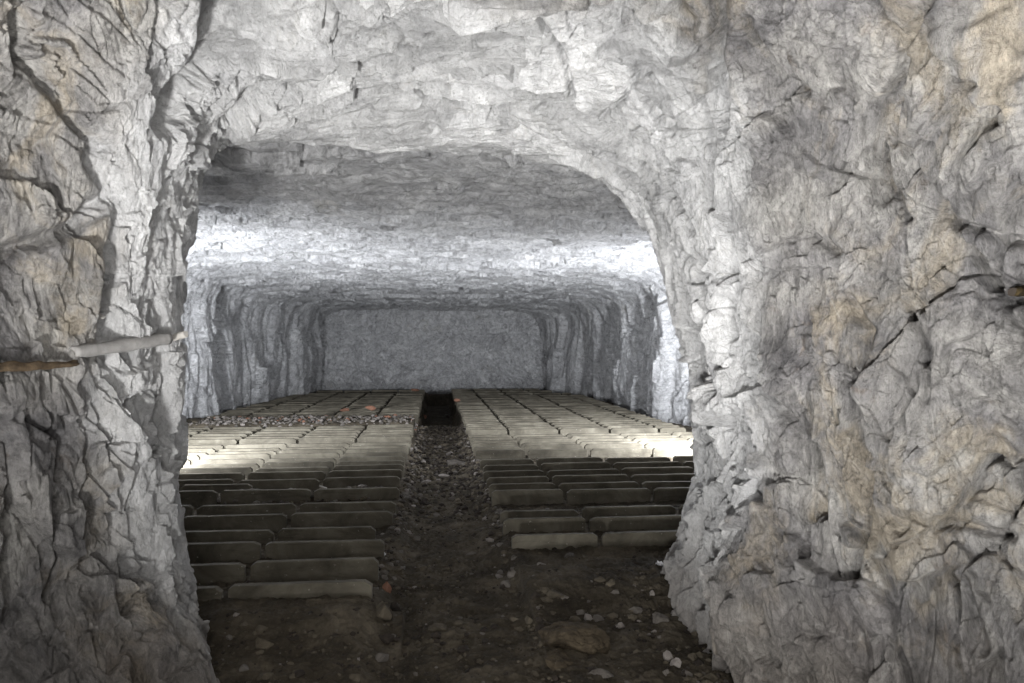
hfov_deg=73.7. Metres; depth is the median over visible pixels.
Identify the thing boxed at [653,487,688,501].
plank
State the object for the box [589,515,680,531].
plank
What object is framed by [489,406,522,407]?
plank
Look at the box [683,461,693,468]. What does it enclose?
plank
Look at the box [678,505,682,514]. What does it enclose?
plank
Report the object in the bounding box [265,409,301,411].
plank
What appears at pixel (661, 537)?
plank
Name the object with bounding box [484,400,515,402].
plank
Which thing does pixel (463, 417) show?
plank
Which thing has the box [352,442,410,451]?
plank
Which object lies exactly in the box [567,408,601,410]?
plank
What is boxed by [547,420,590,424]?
plank
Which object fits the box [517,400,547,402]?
plank
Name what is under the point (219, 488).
plank
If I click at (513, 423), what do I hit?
plank
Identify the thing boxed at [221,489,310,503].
plank
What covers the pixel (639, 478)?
plank
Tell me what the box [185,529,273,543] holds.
plank
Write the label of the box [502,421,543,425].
plank
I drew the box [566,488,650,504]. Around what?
plank
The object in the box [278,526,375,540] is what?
plank
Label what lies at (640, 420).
plank
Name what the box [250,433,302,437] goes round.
plank
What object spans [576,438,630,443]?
plank
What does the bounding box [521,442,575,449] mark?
plank
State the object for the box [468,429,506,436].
plank
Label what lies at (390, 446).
plank
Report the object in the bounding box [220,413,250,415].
plank
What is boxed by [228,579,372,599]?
plank
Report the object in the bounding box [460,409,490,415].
plank
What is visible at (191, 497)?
plank
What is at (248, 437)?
plank
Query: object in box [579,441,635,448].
plank
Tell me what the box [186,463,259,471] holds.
plank
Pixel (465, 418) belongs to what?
plank
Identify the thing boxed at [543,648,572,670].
rock
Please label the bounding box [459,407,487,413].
plank
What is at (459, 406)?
plank
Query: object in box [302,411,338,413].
plank
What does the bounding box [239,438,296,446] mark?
plank
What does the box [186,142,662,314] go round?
ceiling
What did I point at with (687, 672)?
stone
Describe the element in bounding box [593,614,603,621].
stone
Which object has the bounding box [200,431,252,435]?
plank
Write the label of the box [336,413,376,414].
plank
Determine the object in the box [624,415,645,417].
plank
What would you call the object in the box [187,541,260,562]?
plank
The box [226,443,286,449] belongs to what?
plank
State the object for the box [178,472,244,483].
plank
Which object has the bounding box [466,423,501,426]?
plank
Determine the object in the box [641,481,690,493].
plank
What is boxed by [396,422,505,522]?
gravel
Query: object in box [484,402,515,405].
plank
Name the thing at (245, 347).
wall
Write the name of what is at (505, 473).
plank
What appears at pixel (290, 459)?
plank
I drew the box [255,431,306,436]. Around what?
plank
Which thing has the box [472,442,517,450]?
plank
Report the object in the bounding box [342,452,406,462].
plank
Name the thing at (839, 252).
wall
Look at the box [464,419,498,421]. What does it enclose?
plank
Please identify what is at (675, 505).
rubble
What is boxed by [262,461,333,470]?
plank
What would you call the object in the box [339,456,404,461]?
plank
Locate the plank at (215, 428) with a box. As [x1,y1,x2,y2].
[212,427,262,430]
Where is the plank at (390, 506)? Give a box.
[300,501,395,513]
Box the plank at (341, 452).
[279,449,343,457]
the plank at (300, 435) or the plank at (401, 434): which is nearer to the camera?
the plank at (401, 434)
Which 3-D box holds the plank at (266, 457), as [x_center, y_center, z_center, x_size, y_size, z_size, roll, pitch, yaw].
[-4.119,1.841,10.214,0.976,0.312,0.055,0,-1,-6]
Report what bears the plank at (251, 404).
on the floor
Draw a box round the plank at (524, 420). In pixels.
[501,419,542,423]
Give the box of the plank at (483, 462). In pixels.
[480,459,533,470]
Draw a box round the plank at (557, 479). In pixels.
[552,474,627,487]
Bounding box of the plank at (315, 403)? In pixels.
[283,402,316,404]
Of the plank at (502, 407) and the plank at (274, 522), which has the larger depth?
the plank at (502, 407)
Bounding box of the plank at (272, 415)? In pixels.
[247,415,286,416]
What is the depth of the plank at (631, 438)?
12.54 m
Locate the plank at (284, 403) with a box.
[284,403,314,404]
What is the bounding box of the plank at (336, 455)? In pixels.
[273,452,339,463]
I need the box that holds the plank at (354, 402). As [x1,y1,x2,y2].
[354,402,386,404]
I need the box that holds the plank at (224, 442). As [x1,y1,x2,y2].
[188,439,236,447]
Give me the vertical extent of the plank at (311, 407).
0.312 m
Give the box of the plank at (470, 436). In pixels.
[469,435,510,441]
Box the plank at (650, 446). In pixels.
[644,443,692,453]
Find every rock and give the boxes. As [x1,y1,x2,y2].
[538,621,610,653]
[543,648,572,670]
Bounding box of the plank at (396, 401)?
[389,401,421,411]
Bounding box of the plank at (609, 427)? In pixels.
[606,425,652,432]
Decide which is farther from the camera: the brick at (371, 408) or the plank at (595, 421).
the brick at (371, 408)
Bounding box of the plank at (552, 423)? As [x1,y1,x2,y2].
[551,422,595,426]
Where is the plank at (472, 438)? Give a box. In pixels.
[470,437,512,445]
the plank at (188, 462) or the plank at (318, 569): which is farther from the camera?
the plank at (188, 462)
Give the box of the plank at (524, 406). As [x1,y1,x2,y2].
[523,405,556,407]
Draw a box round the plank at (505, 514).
[500,509,577,522]
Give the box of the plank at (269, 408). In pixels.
[269,408,305,409]
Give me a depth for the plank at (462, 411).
17.27 m
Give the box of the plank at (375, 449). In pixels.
[346,448,407,458]
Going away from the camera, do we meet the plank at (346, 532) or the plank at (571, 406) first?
the plank at (346, 532)
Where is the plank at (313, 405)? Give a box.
[313,405,347,406]
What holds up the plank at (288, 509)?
on the floor
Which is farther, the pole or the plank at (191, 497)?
the plank at (191, 497)
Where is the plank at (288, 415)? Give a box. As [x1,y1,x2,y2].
[250,414,290,416]
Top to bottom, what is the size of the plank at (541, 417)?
0.312 m
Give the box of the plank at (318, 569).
[251,557,378,582]
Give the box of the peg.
[172,331,187,340]
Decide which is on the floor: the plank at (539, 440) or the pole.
the plank at (539, 440)
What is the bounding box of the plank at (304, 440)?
[299,437,354,446]
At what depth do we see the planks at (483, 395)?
23.01 m
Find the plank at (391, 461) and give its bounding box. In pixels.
[337,460,404,469]
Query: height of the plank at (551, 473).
0.312 m
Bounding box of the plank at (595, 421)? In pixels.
[593,419,634,423]
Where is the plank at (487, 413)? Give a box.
[461,412,492,421]
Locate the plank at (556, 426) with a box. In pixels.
[554,424,599,428]
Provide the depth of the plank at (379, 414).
16.38 m
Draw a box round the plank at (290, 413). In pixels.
[253,412,293,414]
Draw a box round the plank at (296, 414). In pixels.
[296,414,334,415]
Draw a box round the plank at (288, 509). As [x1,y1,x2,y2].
[197,503,295,518]
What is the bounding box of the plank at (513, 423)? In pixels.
[504,422,548,427]
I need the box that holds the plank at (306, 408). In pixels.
[305,408,341,411]
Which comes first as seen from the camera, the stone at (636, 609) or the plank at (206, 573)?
the stone at (636, 609)
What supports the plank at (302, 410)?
on the floor
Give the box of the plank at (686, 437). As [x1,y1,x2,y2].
[679,435,692,439]
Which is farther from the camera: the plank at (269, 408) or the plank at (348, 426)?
the plank at (269, 408)
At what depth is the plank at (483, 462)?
9.78 m
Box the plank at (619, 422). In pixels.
[598,421,640,425]
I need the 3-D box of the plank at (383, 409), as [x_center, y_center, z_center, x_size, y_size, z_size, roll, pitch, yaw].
[-2.919,1.919,17.882,0.972,0.312,0.055,1,-1,-6]
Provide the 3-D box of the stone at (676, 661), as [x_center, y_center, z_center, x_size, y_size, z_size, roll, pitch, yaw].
[0.935,1.845,3.892,0.068,0.084,0.045,0,-1,34]
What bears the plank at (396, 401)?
on the floor
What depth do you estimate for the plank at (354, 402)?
20.33 m
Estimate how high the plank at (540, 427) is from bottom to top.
0.311 m
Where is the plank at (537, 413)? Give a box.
[535,412,573,415]
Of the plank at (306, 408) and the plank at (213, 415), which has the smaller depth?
the plank at (213, 415)
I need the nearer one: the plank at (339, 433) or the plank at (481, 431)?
the plank at (339, 433)
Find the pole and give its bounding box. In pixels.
[68,333,172,357]
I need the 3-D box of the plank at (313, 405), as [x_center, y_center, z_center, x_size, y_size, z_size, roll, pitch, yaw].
[-5.093,1.933,19.145,0.976,0.312,0.055,0,-1,-6]
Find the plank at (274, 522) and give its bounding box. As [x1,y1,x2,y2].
[184,513,286,531]
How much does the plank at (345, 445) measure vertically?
0.311 m
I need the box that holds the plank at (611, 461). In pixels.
[605,457,670,467]
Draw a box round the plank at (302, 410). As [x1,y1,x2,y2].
[301,410,339,411]
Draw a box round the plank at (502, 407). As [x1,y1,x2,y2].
[489,407,523,410]
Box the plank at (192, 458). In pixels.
[187,455,199,463]
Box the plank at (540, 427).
[508,426,554,434]
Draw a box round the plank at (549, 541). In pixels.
[511,532,597,549]
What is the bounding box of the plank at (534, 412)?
[533,410,570,413]
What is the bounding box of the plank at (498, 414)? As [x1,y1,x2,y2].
[497,414,534,419]
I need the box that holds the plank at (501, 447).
[473,446,520,455]
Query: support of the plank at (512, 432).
on the floor
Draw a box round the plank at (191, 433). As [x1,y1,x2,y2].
[188,431,197,436]
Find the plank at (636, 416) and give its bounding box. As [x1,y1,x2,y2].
[629,416,650,418]
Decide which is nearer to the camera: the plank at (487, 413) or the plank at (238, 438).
the plank at (238, 438)
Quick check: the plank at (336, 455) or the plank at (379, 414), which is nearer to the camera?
the plank at (336, 455)
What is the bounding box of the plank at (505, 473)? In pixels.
[483,470,542,481]
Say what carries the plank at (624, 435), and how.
on the floor
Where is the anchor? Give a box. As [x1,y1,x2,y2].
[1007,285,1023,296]
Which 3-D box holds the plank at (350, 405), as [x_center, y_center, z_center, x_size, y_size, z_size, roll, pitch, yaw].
[-4.077,1.945,19.249,0.976,0.311,0.056,1,0,-6]
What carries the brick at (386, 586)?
on the gravel at (228, 637)
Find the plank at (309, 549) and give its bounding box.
[265,539,383,559]
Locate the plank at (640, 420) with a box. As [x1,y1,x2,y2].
[638,419,661,422]
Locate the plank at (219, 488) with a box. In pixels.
[181,483,252,492]
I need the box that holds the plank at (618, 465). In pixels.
[613,461,680,473]
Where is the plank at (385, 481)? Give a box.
[323,476,399,488]
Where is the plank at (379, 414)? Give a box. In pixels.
[377,414,417,415]
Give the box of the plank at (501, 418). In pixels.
[499,417,540,422]
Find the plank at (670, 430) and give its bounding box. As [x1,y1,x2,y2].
[659,427,685,434]
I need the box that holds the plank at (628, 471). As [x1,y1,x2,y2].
[621,466,693,480]
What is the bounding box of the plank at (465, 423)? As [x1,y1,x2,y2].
[464,421,498,426]
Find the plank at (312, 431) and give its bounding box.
[309,430,360,437]
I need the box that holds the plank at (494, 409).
[492,409,528,412]
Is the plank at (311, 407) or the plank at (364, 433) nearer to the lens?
the plank at (364, 433)
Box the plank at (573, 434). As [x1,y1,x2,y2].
[566,433,617,437]
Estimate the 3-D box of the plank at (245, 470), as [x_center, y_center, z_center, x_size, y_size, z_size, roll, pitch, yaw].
[-3.962,1.837,9.098,0.976,0.311,0.055,0,-1,-6]
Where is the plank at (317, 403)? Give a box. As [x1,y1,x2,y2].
[317,403,350,404]
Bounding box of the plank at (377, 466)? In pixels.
[333,464,403,476]
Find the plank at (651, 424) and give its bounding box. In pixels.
[648,423,672,427]
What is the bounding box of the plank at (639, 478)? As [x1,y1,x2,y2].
[631,473,694,487]
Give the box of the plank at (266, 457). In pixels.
[202,453,270,462]
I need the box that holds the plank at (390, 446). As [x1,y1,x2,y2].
[349,445,408,453]
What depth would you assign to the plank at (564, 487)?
8.13 m
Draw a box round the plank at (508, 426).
[506,425,550,432]
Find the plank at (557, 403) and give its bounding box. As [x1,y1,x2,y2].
[557,403,589,405]
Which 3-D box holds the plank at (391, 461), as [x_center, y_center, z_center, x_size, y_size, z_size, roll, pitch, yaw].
[-1.998,1.848,9.674,0.940,0.312,0.056,0,-1,-6]
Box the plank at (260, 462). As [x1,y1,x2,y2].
[193,458,264,467]
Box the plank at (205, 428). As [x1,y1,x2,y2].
[188,427,210,430]
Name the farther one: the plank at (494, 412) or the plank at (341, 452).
the plank at (494, 412)
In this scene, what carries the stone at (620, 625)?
on the floor
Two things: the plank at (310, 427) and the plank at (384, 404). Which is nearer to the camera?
the plank at (310, 427)
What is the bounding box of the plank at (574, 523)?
[503,516,584,536]
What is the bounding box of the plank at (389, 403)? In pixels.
[389,403,420,404]
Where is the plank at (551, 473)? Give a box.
[546,469,618,480]
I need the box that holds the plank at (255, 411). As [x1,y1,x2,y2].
[227,410,258,412]
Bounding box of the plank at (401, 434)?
[359,434,410,436]
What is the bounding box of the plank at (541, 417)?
[540,415,580,419]
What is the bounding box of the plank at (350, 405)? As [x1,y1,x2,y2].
[350,405,384,407]
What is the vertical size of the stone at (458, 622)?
0.058 m
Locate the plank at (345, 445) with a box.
[289,443,348,449]
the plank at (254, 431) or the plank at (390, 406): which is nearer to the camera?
the plank at (254, 431)
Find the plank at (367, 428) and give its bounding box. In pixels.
[365,428,413,434]
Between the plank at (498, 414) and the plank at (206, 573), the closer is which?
the plank at (206, 573)
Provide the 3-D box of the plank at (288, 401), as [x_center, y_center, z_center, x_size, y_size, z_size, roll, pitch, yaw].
[-6.268,1.952,20.513,0.976,0.312,0.055,0,-1,-6]
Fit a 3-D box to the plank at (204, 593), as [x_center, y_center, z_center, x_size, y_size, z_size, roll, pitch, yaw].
[-2.433,1.805,4.545,0.976,0.312,0.055,0,-1,-6]
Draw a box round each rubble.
[188,414,417,430]
[211,572,732,682]
[217,484,381,503]
[373,425,517,596]
[545,505,679,516]
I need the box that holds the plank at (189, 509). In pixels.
[182,505,193,516]
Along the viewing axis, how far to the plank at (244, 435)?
12.69 m
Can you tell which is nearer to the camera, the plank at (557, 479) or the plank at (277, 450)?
the plank at (557, 479)
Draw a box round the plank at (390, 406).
[385,406,417,407]
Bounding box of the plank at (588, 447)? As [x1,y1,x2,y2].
[584,443,641,453]
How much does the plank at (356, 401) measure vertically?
0.311 m
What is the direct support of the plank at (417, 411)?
on the floor
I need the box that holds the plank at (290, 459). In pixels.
[267,458,335,466]
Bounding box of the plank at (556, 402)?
[555,402,585,404]
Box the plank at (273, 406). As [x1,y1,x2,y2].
[271,406,307,407]
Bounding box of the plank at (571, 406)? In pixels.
[564,406,598,408]
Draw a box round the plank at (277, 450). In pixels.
[218,448,280,453]
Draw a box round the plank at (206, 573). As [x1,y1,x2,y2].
[190,562,245,585]
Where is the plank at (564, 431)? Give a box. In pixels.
[560,428,608,435]
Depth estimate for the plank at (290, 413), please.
16.82 m
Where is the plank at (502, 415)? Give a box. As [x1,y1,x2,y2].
[498,415,538,419]
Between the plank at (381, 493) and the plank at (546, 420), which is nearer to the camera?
the plank at (381, 493)
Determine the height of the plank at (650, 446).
0.312 m
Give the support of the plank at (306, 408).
on the floor
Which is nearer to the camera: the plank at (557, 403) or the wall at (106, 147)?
the wall at (106, 147)
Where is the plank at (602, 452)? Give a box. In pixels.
[590,448,650,457]
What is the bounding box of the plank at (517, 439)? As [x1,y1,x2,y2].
[515,436,567,445]
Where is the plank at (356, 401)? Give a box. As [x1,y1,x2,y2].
[356,401,388,404]
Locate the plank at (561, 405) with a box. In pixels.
[559,404,591,406]
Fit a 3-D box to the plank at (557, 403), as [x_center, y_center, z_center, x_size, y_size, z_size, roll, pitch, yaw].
[1.781,1.932,19.788,0.966,0.312,0.056,0,0,-6]
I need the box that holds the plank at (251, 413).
[223,412,254,414]
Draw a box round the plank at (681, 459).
[673,456,692,466]
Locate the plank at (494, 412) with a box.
[493,411,530,415]
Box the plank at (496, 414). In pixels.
[495,413,532,417]
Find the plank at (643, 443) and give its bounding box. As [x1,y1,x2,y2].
[637,440,692,447]
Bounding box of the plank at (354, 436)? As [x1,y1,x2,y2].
[304,435,356,442]
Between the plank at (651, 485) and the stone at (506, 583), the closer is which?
the stone at (506, 583)
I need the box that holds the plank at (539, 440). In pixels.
[519,438,573,447]
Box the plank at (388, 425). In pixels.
[367,424,412,427]
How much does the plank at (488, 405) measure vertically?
0.312 m
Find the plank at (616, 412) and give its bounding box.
[615,411,635,414]
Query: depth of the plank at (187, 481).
8.26 m
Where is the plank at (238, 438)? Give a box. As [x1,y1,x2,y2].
[188,436,242,443]
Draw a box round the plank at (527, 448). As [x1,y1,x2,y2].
[524,444,581,454]
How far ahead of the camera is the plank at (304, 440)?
12.16 m
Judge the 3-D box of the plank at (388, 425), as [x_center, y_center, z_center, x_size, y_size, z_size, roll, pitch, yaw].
[-2.522,1.875,14.146,0.949,0.312,0.056,0,-1,-6]
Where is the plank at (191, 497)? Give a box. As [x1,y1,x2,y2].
[179,490,217,505]
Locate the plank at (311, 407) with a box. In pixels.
[311,407,343,408]
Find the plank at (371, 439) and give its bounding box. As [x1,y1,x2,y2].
[357,436,410,443]
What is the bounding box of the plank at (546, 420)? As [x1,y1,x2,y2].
[545,418,587,421]
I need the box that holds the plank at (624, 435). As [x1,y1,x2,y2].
[620,432,669,437]
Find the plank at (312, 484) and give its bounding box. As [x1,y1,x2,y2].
[237,478,319,490]
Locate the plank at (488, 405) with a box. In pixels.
[488,405,520,408]
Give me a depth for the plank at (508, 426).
14.19 m
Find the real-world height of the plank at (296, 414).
0.311 m
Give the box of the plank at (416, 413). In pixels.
[380,412,417,414]
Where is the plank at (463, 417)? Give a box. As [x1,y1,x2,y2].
[462,416,495,421]
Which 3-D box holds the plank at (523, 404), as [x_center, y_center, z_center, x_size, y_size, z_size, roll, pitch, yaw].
[0.772,1.937,19.683,0.976,0.312,0.056,0,0,-6]
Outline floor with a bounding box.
[186,392,733,682]
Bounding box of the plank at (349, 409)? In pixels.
[349,409,379,411]
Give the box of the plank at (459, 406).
[458,406,486,412]
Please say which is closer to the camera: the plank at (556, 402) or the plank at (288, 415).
the plank at (288, 415)
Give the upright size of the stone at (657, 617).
0.078 m
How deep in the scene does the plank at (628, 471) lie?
9.11 m
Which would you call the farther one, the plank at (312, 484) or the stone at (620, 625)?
the plank at (312, 484)
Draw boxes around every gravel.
[207,507,731,682]
[244,434,684,582]
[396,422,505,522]
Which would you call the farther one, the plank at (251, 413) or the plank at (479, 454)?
the plank at (251, 413)
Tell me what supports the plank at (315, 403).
on the floor
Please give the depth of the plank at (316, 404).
19.49 m
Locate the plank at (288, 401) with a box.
[288,401,318,402]
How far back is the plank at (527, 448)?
11.21 m
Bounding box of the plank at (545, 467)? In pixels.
[541,462,609,475]
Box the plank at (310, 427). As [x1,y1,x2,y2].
[265,426,313,429]
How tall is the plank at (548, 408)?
0.312 m
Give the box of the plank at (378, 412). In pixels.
[342,411,379,414]
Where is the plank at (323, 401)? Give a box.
[323,401,353,403]
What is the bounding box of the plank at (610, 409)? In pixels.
[607,408,626,411]
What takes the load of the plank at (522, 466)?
on the floor
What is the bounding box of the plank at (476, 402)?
[457,402,483,411]
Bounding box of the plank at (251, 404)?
[250,404,276,405]
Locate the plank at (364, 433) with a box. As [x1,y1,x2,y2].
[360,432,411,438]
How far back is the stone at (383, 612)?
4.44 m
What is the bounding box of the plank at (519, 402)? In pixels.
[518,401,549,403]
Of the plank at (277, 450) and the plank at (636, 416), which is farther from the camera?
the plank at (636, 416)
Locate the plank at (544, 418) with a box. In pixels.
[543,417,582,421]
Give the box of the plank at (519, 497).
[491,489,562,505]
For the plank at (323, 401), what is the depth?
20.59 m
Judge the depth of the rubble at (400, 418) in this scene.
14.69 m
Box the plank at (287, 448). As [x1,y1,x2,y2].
[284,447,345,453]
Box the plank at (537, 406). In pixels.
[526,406,560,408]
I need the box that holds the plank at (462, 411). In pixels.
[461,411,491,412]
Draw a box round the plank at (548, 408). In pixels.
[529,407,565,410]
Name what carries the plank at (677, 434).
on the floor
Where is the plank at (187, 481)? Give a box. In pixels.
[178,479,233,490]
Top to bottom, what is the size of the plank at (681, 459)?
0.312 m
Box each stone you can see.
[239,664,248,671]
[255,637,273,649]
[257,672,273,680]
[349,673,361,681]
[375,601,391,620]
[375,653,388,661]
[390,602,401,611]
[413,536,420,540]
[428,623,446,631]
[438,474,449,477]
[447,459,465,465]
[454,620,463,625]
[501,580,510,586]
[507,570,515,578]
[509,617,517,621]
[525,616,532,624]
[546,589,563,597]
[564,552,574,557]
[576,609,585,614]
[584,614,592,620]
[589,668,613,677]
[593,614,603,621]
[605,579,614,586]
[615,622,624,628]
[628,606,642,613]
[652,612,668,623]
[662,669,668,675]
[663,650,673,661]
[670,657,681,667]
[681,669,692,676]
[687,652,697,660]
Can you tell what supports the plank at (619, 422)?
on the floor
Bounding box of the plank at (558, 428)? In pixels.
[557,426,603,433]
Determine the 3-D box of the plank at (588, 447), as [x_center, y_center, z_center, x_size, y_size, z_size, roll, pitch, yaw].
[1.684,1.854,11.341,0.976,0.312,0.055,0,-1,-6]
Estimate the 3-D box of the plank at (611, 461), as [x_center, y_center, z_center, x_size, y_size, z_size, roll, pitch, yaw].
[1.845,1.854,10.009,0.976,0.311,0.055,0,0,-6]
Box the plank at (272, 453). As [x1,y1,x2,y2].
[211,451,276,458]
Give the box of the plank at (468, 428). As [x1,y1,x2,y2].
[466,427,505,434]
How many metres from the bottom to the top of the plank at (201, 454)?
0.312 m
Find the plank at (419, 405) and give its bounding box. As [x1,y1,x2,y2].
[386,404,420,414]
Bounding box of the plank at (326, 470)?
[255,467,329,476]
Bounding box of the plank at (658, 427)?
[654,425,679,431]
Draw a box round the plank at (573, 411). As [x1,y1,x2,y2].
[572,410,608,413]
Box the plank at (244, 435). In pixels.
[192,433,247,438]
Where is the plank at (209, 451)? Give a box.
[188,448,215,454]
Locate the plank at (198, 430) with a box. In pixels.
[188,429,204,433]
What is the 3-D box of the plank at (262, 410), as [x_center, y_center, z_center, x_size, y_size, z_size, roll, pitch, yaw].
[-5.961,1.920,17.569,0.976,0.311,0.055,0,0,-6]
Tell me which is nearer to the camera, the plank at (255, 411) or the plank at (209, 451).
the plank at (209, 451)
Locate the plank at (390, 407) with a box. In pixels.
[382,407,419,414]
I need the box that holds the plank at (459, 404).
[458,404,484,405]
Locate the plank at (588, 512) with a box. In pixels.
[582,505,675,521]
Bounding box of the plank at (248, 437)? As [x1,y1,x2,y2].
[245,436,299,443]
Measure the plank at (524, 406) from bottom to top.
0.312 m
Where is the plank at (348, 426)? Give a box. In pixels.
[316,425,364,429]
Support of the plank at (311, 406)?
on the floor
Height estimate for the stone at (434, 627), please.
0.073 m
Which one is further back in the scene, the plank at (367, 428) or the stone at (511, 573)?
the plank at (367, 428)
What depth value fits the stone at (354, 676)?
3.78 m
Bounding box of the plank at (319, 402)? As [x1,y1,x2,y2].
[319,402,351,404]
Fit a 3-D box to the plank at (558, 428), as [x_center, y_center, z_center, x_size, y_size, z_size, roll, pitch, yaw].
[1.411,1.897,13.949,0.976,0.310,0.055,0,0,-6]
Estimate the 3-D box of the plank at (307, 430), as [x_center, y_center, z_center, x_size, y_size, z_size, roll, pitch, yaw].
[-4.488,1.887,13.569,0.976,0.312,0.055,0,-2,-6]
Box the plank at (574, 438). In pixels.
[571,435,623,442]
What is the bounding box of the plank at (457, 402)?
[456,402,482,411]
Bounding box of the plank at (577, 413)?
[575,412,612,414]
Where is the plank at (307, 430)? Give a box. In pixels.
[261,428,311,432]
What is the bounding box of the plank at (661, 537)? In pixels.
[601,530,676,547]
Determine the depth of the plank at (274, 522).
6.53 m
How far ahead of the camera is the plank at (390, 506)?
7.08 m
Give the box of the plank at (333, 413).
[296,412,335,414]
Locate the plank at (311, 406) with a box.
[310,406,345,407]
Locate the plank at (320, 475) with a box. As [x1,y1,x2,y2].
[248,471,325,482]
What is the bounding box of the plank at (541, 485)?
[489,482,554,496]
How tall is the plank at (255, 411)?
0.312 m
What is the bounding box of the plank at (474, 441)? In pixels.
[471,440,516,446]
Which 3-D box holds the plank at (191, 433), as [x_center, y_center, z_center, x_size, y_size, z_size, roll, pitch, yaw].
[-6.407,1.867,12.992,0.818,0.312,0.055,0,-1,-6]
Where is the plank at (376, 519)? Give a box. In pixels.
[291,511,392,527]
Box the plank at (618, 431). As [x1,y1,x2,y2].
[610,428,657,434]
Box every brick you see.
[365,406,375,410]
[382,582,391,592]
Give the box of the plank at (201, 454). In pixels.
[188,452,208,459]
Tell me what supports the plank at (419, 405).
on the floor
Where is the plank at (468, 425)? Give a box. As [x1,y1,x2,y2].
[466,425,503,427]
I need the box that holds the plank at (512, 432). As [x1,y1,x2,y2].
[509,429,557,436]
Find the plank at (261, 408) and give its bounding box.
[236,407,266,409]
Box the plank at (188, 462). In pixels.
[183,459,190,467]
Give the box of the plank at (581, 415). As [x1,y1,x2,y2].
[580,414,617,416]
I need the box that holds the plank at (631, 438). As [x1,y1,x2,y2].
[625,435,676,440]
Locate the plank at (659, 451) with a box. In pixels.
[652,447,692,456]
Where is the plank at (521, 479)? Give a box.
[486,476,548,487]
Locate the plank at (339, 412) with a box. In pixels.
[337,412,376,413]
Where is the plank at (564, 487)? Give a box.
[558,481,638,496]
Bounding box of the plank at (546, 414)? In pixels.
[539,414,576,417]
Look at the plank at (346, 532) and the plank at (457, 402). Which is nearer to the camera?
the plank at (346, 532)
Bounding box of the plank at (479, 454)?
[475,449,524,459]
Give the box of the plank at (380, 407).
[346,406,382,410]
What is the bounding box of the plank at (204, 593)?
[196,586,222,600]
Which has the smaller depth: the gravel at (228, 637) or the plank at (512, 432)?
the gravel at (228, 637)
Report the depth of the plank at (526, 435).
12.71 m
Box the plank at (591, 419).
[590,418,629,421]
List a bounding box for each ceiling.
[148,0,826,213]
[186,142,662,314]
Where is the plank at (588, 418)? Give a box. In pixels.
[587,417,625,419]
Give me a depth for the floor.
4.55 m
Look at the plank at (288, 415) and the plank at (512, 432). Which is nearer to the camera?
the plank at (512, 432)
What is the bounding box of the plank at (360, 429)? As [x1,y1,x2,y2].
[315,428,363,433]
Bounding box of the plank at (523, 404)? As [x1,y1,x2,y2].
[522,403,555,405]
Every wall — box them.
[0,0,219,682]
[181,269,332,418]
[320,308,547,393]
[532,277,691,425]
[631,0,1023,682]
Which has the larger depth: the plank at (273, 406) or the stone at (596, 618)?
the plank at (273, 406)
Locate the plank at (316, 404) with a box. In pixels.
[316,404,349,406]
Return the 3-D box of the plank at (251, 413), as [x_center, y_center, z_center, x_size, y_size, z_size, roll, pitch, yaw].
[-6.842,1.922,17.104,0.833,0.312,0.056,0,-1,-6]
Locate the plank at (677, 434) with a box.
[671,432,692,437]
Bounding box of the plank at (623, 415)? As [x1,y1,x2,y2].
[621,413,641,416]
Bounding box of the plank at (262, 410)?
[261,410,299,411]
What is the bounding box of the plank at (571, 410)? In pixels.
[570,409,604,411]
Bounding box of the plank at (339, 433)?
[305,432,357,437]
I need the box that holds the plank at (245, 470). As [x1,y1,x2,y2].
[180,467,252,477]
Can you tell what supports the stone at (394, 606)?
on the floor
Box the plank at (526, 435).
[513,434,563,439]
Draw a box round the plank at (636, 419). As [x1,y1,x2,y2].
[634,418,655,420]
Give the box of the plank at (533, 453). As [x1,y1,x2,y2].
[528,449,587,458]
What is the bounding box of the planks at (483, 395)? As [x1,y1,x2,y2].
[269,389,599,405]
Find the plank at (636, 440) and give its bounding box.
[632,438,685,442]
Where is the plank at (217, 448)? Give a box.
[188,445,223,451]
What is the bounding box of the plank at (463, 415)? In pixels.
[463,415,493,415]
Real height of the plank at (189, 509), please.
0.311 m
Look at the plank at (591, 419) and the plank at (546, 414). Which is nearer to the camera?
the plank at (591, 419)
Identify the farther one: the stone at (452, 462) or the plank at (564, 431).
the plank at (564, 431)
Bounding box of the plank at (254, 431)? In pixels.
[208,429,258,433]
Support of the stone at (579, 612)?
on the floor
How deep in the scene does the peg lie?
4.00 m
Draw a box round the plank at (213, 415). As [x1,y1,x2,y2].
[213,415,247,416]
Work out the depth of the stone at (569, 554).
5.67 m
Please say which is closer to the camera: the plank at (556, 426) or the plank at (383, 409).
the plank at (556, 426)
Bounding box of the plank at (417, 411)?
[381,410,418,416]
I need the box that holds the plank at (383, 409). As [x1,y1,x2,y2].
[383,409,418,409]
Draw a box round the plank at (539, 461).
[536,457,602,469]
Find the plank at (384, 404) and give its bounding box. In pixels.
[352,403,385,406]
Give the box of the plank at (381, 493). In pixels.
[314,487,398,501]
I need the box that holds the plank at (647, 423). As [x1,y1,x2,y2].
[644,421,666,424]
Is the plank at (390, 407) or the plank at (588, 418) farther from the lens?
the plank at (390, 407)
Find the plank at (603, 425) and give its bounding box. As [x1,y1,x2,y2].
[601,423,646,427]
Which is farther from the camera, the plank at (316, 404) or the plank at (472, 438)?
the plank at (316, 404)
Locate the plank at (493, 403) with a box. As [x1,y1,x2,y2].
[487,403,519,407]
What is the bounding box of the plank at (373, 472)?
[329,469,401,479]
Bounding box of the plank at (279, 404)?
[278,404,312,405]
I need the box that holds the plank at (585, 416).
[583,415,622,417]
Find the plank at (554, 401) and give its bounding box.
[552,401,582,402]
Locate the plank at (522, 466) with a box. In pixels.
[483,464,537,472]
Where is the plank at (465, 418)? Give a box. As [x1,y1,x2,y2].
[463,418,495,423]
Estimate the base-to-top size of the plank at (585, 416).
0.312 m
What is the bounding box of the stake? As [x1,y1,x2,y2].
[0,360,78,371]

